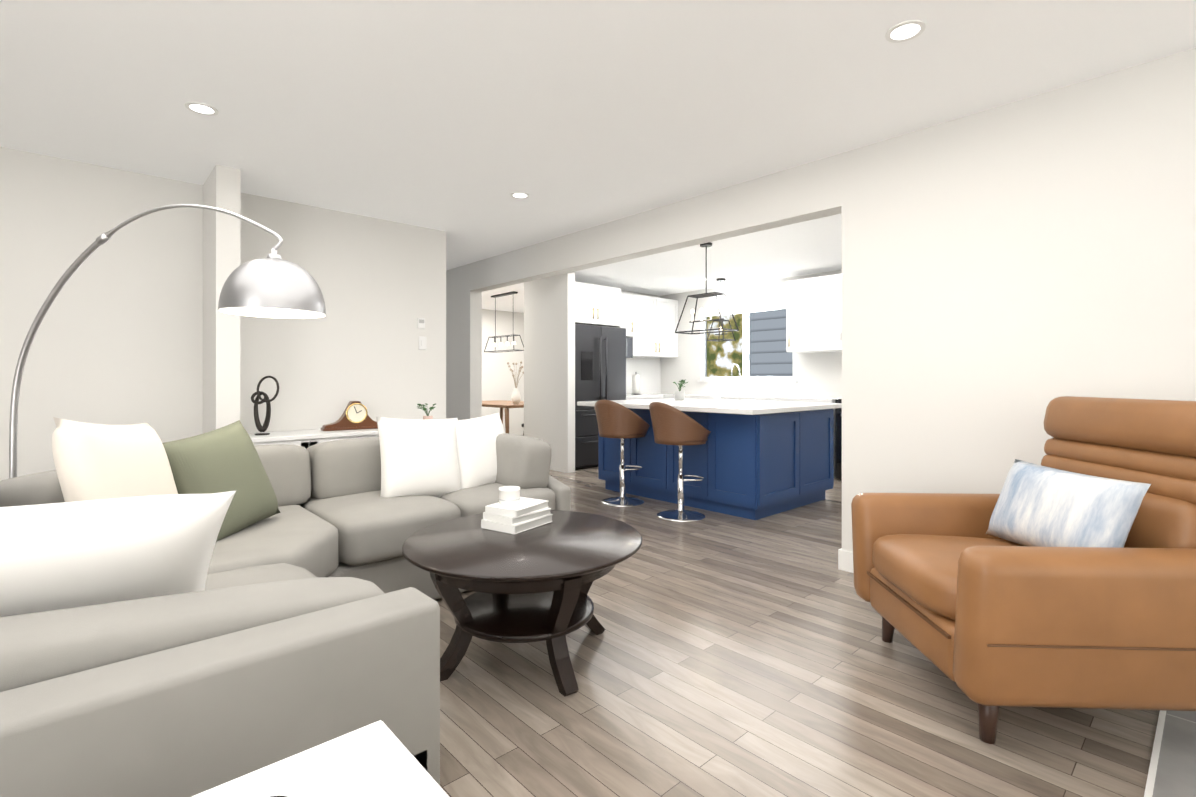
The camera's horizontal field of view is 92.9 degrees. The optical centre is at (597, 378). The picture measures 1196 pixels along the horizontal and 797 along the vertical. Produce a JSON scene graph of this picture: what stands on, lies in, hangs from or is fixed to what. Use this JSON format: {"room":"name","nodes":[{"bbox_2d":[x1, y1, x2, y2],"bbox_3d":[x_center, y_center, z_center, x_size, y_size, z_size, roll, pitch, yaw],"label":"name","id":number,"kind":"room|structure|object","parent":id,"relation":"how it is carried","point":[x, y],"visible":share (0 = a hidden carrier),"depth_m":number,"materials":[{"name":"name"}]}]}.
{"room":"living room","nodes":[
{"label":"living room","id":0,"kind":"room"},
{"bbox_2d":[203,164,240,432],"bbox_3d":[-2.482,-0.102,3.738,0.130,2.440,0.510,0,0,-42],"label":"column","id":1,"kind":"structure","parent":0,"point":[221,330],"depth_m":3.56,"materials":[{"name":"white paint"}]},
{"bbox_2d":[0,147,445,480],"bbox_3d":[-3.514,-0.102,3.223,5.710,2.440,0.120,0,0,-42],"label":"wall","id":2,"kind":"structure","parent":0,"point":[118,339],"depth_m":3.77,"materials":[{"name":"white paint"}]},
{"bbox_2d":[417,318,424,328],"bbox_3d":[-1.534,-0.481,4.930,0.065,0.090,0.023,0,0,-42],"label":"thermostat","id":3,"kind":"object","parent":2,"relation":"attached to","point":[420,322],"visible":1,"depth_m":4.92,"materials":[{"name":"white plastic"}]},
{"bbox_2d":[419,336,426,349],"bbox_3d":[-1.526,-0.308,4.946,0.070,0.115,0.011,0,0,-42],"label":"light switch","id":4,"kind":"object","parent":2,"relation":"attached to","point":[422,343],"visible":1,"depth_m":4.94,"materials":[{"name":"white plastic"}]},
{"bbox_2d":[482,309,523,434],"bbox_3d":[-2.585,-0.096,10.457,3.370,2.440,0.120,0,0,-42],"label":"wall","id":5,"kind":"structure","parent":0,"point":[498,383],"depth_m":11.06,"materials":[{"name":"white paint"}]},
{"bbox_2d":[528,272,574,472],"bbox_3d":[-0.581,-0.099,7.074,0.115,2.440,0.780,0,0,-42],"label":"wall","id":6,"kind":"structure","parent":0,"point":[549,360],"depth_m":6.95,"materials":[{"name":"white paint"}]},
{"bbox_2d":[524,282,659,435],"bbox_3d":[0.057,-0.098,8.264,2.660,2.440,0.120,0,0,-42],"label":"wall","id":7,"kind":"structure","parent":0,"point":[525,283],"depth_m":7.39,"materials":[{"name":"white paint"}]},
{"bbox_2d":[575,281,622,327],"bbox_3d":[-0.246,-0.953,7.491,0.930,0.510,0.596,0,0,-42],"label":"upper cabinet","id":8,"kind":"object","parent":7,"relation":"attached to","point":[596,305],"depth_m":7.33,"materials":[{"name":"white wood"}]},
{"bbox_2d":[626,337,630,357],"bbox_3d":[0.205,-0.438,8.065,0.470,0.280,0.354,0,0,-42],"label":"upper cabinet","id":9,"kind":"object","parent":7,"relation":"attached to","point":[628,339],"depth_m":8.04,"materials":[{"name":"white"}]},
{"bbox_2d":[623,293,634,336],"bbox_3d":[0.205,-0.903,8.065,0.470,0.610,0.356,0,0,-42],"label":"upper cabinet","id":10,"kind":"object","parent":7,"relation":"attached to","point":[628,299],"depth_m":8.04,"materials":[{"name":"white wood"}]},
{"bbox_2d":[631,294,677,356],"bbox_3d":[0.727,-0.767,8.540,1.055,0.880,0.356,0,0,-42],"label":"upper cabinet","id":11,"kind":"object","parent":7,"relation":"attached to","point":[649,323],"depth_m":8.41,"materials":[{"name":"white wood"}]},
{"bbox_2d":[0,0,1195,312],"bbox_3d":[-0.798,-1.362,4.022,10.800,0.080,13.000,0,0,-42],"label":"ceiling","id":12,"kind":"structure","parent":0,"point":[458,122],"depth_m":2.63,"materials":[{"name":"white paint"}]},
{"bbox_2d":[185,102,217,115],"bbox_3d":[-1.938,-1.320,2.780,0.134,0.005,0.134,0,0,39],"label":"recessed light","id":13,"kind":"object","parent":12,"relation":"in","point":[196,107],"depth_m":2.77,"materials":[{"name":"white plastic"}]},
{"bbox_2d":[484,291,523,352],"bbox_3d":[-1.460,-0.869,8.831,0.212,0.895,0.852,0,0,-42],"label":"dining pendant light","id":14,"kind":"object","parent":12,"relation":"hanging from","point":[501,295],"visible":0.98,"depth_m":8.88,"materials":[{"name":"black metal"}]},
{"bbox_2d":[511,192,529,198],"bbox_3d":[-0.561,-1.318,4.089,0.134,0.005,0.134,0,0,21],"label":"recessed light","id":15,"kind":"object","parent":12,"relation":"in","point":[519,195],"depth_m":4.09,"materials":[{"name":"white plastic"}]},
{"bbox_2d":[675,242,738,334],"bbox_3d":[1.057,-0.886,5.550,0.274,0.866,0.574,0,0,-42],"label":"pendant light","id":16,"kind":"object","parent":12,"relation":"hanging from","point":[706,294],"visible":1,"depth_m":5.54,"materials":[{"name":"black metal"}]},
{"bbox_2d":[707,278,734,341],"bbox_3d":[1.629,-0.909,7.520,0.274,0.816,0.274,0,0,-42],"label":"light","id":17,"kind":"object","parent":12,"relation":"hanging from","point":[721,280],"visible":0.79,"depth_m":7.51,"materials":[{"name":"black metal"}]},
{"bbox_2d":[885,20,925,42],"bbox_3d":[1.169,-1.320,2.162,0.134,0.005,0.134,0,0,21],"label":"recessed light","id":18,"kind":"object","parent":12,"relation":"in","point":[905,31],"depth_m":2.16,"materials":[{"name":"white plastic"}]},
{"bbox_2d":[660,270,841,397],"bbox_3d":[2.720,-0.099,7.228,0.120,2.440,13.000,0,0,-42],"label":"wall","id":19,"kind":"structure","parent":0,"point":[818,374],"depth_m":7.90,"materials":[{"name":"white paint"}]},
{"bbox_2d":[698,305,797,382],"bbox_3d":[2.058,-0.458,7.910,0.120,1.020,1.580,0,0,-42],"label":"kitchen window","id":20,"kind":"structure","parent":19,"relation":"in","point":[755,350],"depth_m":7.88,"materials":[{"name":"white"}]},
{"bbox_2d":[786,273,841,352],"bbox_3d":[2.694,-0.769,6.880,0.384,0.880,0.720,0,0,-42],"label":"upper cabinet","id":21,"kind":"object","parent":19,"relation":"attached to","point":[813,314],"visible":0.85,"depth_m":6.77,"materials":[{"name":"white wood"}]},
{"bbox_2d":[435,435,1159,796],"bbox_3d":[-0.798,1.158,4.020,10.800,0.080,13.000,0,0,-42],"label":"floor","id":22,"kind":"structure","parent":0,"point":[725,655],"depth_m":1.95,"materials":[{"name":"brown wood"}]},
{"bbox_2d":[9,204,325,478],"bbox_3d":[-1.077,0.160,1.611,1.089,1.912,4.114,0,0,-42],"label":"lamp","id":23,"kind":"object","parent":22,"relation":"on","point":[273,284],"visible":0.98,"depth_m":2.47,"materials":[{"name":"silver metal"}]},
{"bbox_2d":[0,412,570,796],"bbox_3d":[-1.086,0.610,2.310,2.830,0.989,2.380,0,0,-42],"label":"sofa","id":24,"kind":"object","parent":22,"relation":"on","point":[193,615],"visible":0.98,"depth_m":1.27,"materials":[{"name":"fabric"}]},
{"bbox_2d":[248,429,378,448],"bbox_3d":[-1.836,0.754,4.358,1.650,0.730,0.457,0,0,-42],"label":"console","id":25,"kind":"object","parent":22,"relation":"on","point":[306,439],"visible":0.04,"depth_m":3.96,"materials":[{"name":"white paint"}]},
{"bbox_2d":[251,376,278,434],"bbox_3d":[-2.300,0.183,3.927,0.175,0.408,0.090,0,0,-17],"label":"sculpture","id":26,"kind":"object","parent":25,"relation":"on","point":[259,426],"visible":1,"depth_m":3.91,"materials":[{"name":"brown metal"}]},
{"bbox_2d":[321,401,377,430],"bbox_3d":[-1.864,0.280,4.359,0.464,0.215,0.114,0,0,-36],"label":"mantel clock","id":27,"kind":"object","parent":25,"relation":"on","point":[355,416],"visible":0.94,"depth_m":4.31,"materials":[{"name":"brown wood"}]},
{"bbox_2d":[417,403,435,419],"bbox_3d":[-1.432,0.297,4.740,0.156,0.181,0.147,0,0,-42],"label":"potted plant","id":28,"kind":"object","parent":25,"relation":"on","point":[427,417],"visible":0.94,"depth_m":4.72,"materials":[{"name":"beige"}]},
{"bbox_2d":[192,720,448,796],"bbox_3d":[-0.323,0.815,-0.012,1.170,0.600,1.300,0,0,-42],"label":"table","id":29,"kind":"object","parent":22,"relation":"on","point":[377,759],"visible":1,"depth_m":0.74,"materials":[{"name":"white paint"}]},
{"bbox_2d":[482,400,523,432],"bbox_3d":[-1.460,0.749,8.829,1.027,0.752,1.700,0,0,-42],"label":"dining table","id":30,"kind":"object","parent":22,"relation":"on","point":[502,404],"visible":0.25,"depth_m":8.15,"materials":[{"name":"brown wood"}]},
{"bbox_2d":[507,361,523,403],"bbox_3d":[-1.200,0.059,8.331,0.299,0.624,0.341,0,0,-42],"label":"vase","id":31,"kind":"object","parent":30,"relation":"on","point":[515,397],"visible":0.96,"depth_m":8.28,"materials":[{"name":"white ceramic"}]},
{"bbox_2d":[402,510,641,696],"bbox_3d":[-0.296,0.886,2.312,0.949,0.489,0.949,0,0,-42],"label":"coffee table","id":32,"kind":"object","parent":22,"relation":"on","point":[531,585],"visible":0.94,"depth_m":2.12,"materials":[{"name":"brown wood"}]},
{"bbox_2d":[481,497,552,534],"bbox_3d":[-0.353,0.594,2.491,0.195,0.094,0.256,0,0,35],"label":"books","id":33,"kind":"object","parent":32,"relation":"on","point":[524,514],"visible":0.85,"depth_m":2.42,"materials":[{"name":"grey paper"}]},
{"bbox_2d":[499,486,519,504],"bbox_3d":[-0.387,0.512,2.487,0.094,0.068,0.094,0,0,-42],"label":"candle jar","id":34,"kind":"object","parent":33,"relation":"on","point":[509,495],"visible":1,"depth_m":2.45,"materials":[{"name":"white"}]},
{"bbox_2d":[575,324,625,468],"bbox_3d":[-0.184,0.219,7.422,0.910,1.775,0.771,0,0,-42],"label":"fridge","id":35,"kind":"object","parent":22,"relation":"on","point":[600,362],"visible":0.44,"depth_m":7.09,"materials":[{"name":"black metal"}]},
{"bbox_2d":[594,400,649,506],"bbox_3d":[0.209,0.652,5.124,0.502,0.935,0.475,0,0,42],"label":"bar stool","id":36,"kind":"object","parent":22,"relation":"on","point":[616,420],"visible":1,"depth_m":4.97,"materials":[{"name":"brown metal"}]},
{"bbox_2d":[626,359,662,399],"bbox_3d":[0.421,0.417,8.087,0.810,1.410,0.628,0,0,-42],"label":"backsplash","id":37,"kind":"structure","parent":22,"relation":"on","point":[648,372],"depth_m":8.75,"materials":[{"name":"white tile"}]},
{"bbox_2d":[631,375,640,394],"bbox_3d":[0.552,0.066,8.255,0.140,0.330,0.140,0,0,-42],"label":"paper towel","id":38,"kind":"object","parent":37,"relation":"on","point":[635,384],"visible":0.96,"depth_m":8.21,"materials":[{"name":"white paper"}]},
{"bbox_2d":[649,402,710,521],"bbox_3d":[0.655,0.651,4.605,0.475,0.935,0.502,0,0,-34],"label":"bar stool","id":39,"kind":"object","parent":22,"relation":"on","point":[671,425],"visible":1,"depth_m":4.45,"materials":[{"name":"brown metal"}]},
{"bbox_2d":[598,410,833,519],"bbox_3d":[1.094,0.695,5.514,1.292,0.850,1.842,0,0,-42],"label":"kitchen island","id":40,"kind":"object","parent":22,"relation":"on","point":[753,460],"depth_m":4.80,"materials":[{"name":"blue wood"}]},
{"bbox_2d":[577,398,841,413],"bbox_3d":[1.038,0.250,5.458,1.550,0.040,2.010,0,0,-42],"label":"island countertop","id":41,"kind":"structure","parent":40,"relation":"on","point":[695,406],"depth_m":4.97,"materials":[{"name":"white stone"}]},
{"bbox_2d":[673,380,687,399],"bbox_3d":[0.877,0.120,6.003,0.201,0.219,0.177,0,0,-42],"label":"potted plant","id":42,"kind":"object","parent":41,"relation":"on","point":[679,394],"visible":1,"depth_m":5.98,"materials":[{"name":"grey concrete"}]},
{"bbox_2d":[663,393,841,477],"bbox_3d":[1.793,0.417,7.667,0.652,1.410,3.098,0,0,-42],"label":"countertop","id":43,"kind":"structure","parent":22,"relation":"on","point":[665,395],"depth_m":6.95,"materials":[{"name":"white stone"}]},
{"bbox_2d":[731,364,740,394],"bbox_3d":[1.873,0.012,7.802,0.223,0.437,0.093,0,0,-42],"label":"faucet","id":44,"kind":"object","parent":43,"relation":"on","point":[739,392],"visible":0.98,"depth_m":7.82,"materials":[{"name":"silver metal"}]},
{"bbox_2d":[835,399,841,478],"bbox_3d":[3.115,0.662,6.167,0.717,0.876,0.820,0,0,-42],"label":"stove","id":45,"kind":"object","parent":22,"relation":"on","point":[838,443],"visible":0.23,"depth_m":6.23,"materials":[{"name":"black metal"}]},
{"bbox_2d":[851,396,1195,743],"bbox_3d":[1.614,0.596,2.069,1.048,1.045,0.961,0,0,3],"label":"armchair","id":46,"kind":"object","parent":22,"relation":"on","point":[1063,575],"visible":1,"depth_m":1.79,"materials":[{"name":"brown leather"}]},
{"bbox_2d":[986,459,1150,547],"bbox_3d":[1.654,0.481,2.047,0.140,0.330,0.560,22,-1,-1],"label":"pillow","id":47,"kind":"object","parent":46,"relation":"on","point":[1036,505],"depth_m":1.96,"materials":[{"name":"white fabric"}]},
{"bbox_2d":[1144,710,1195,796],"bbox_3d":[2.209,1.112,0.354,2.105,0.006,2.730,0,0,-42],"label":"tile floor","id":48,"kind":"structure","parent":22,"relation":"on","point":[1172,770],"depth_m":1.67,"materials":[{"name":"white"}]},
{"bbox_2d":[446,48,1195,551],"bbox_3d":[0.130,-0.101,4.867,0.150,2.440,13.000,0,0,-42],"label":"wall","id":49,"kind":"structure","parent":0,"point":[1012,270],"depth_m":2.81,"materials":[{"name":"white paint"}]},
{"bbox_2d":[838,548,853,572],"bbox_3d":[2.898,1.059,1.722,0.034,0.115,4.384,0,0,-42],"label":"baseboard","id":50,"kind":"structure","parent":49,"relation":"attached to","point":[845,560],"depth_m":3.29,"materials":[{"name":"white wood"}]}
]}

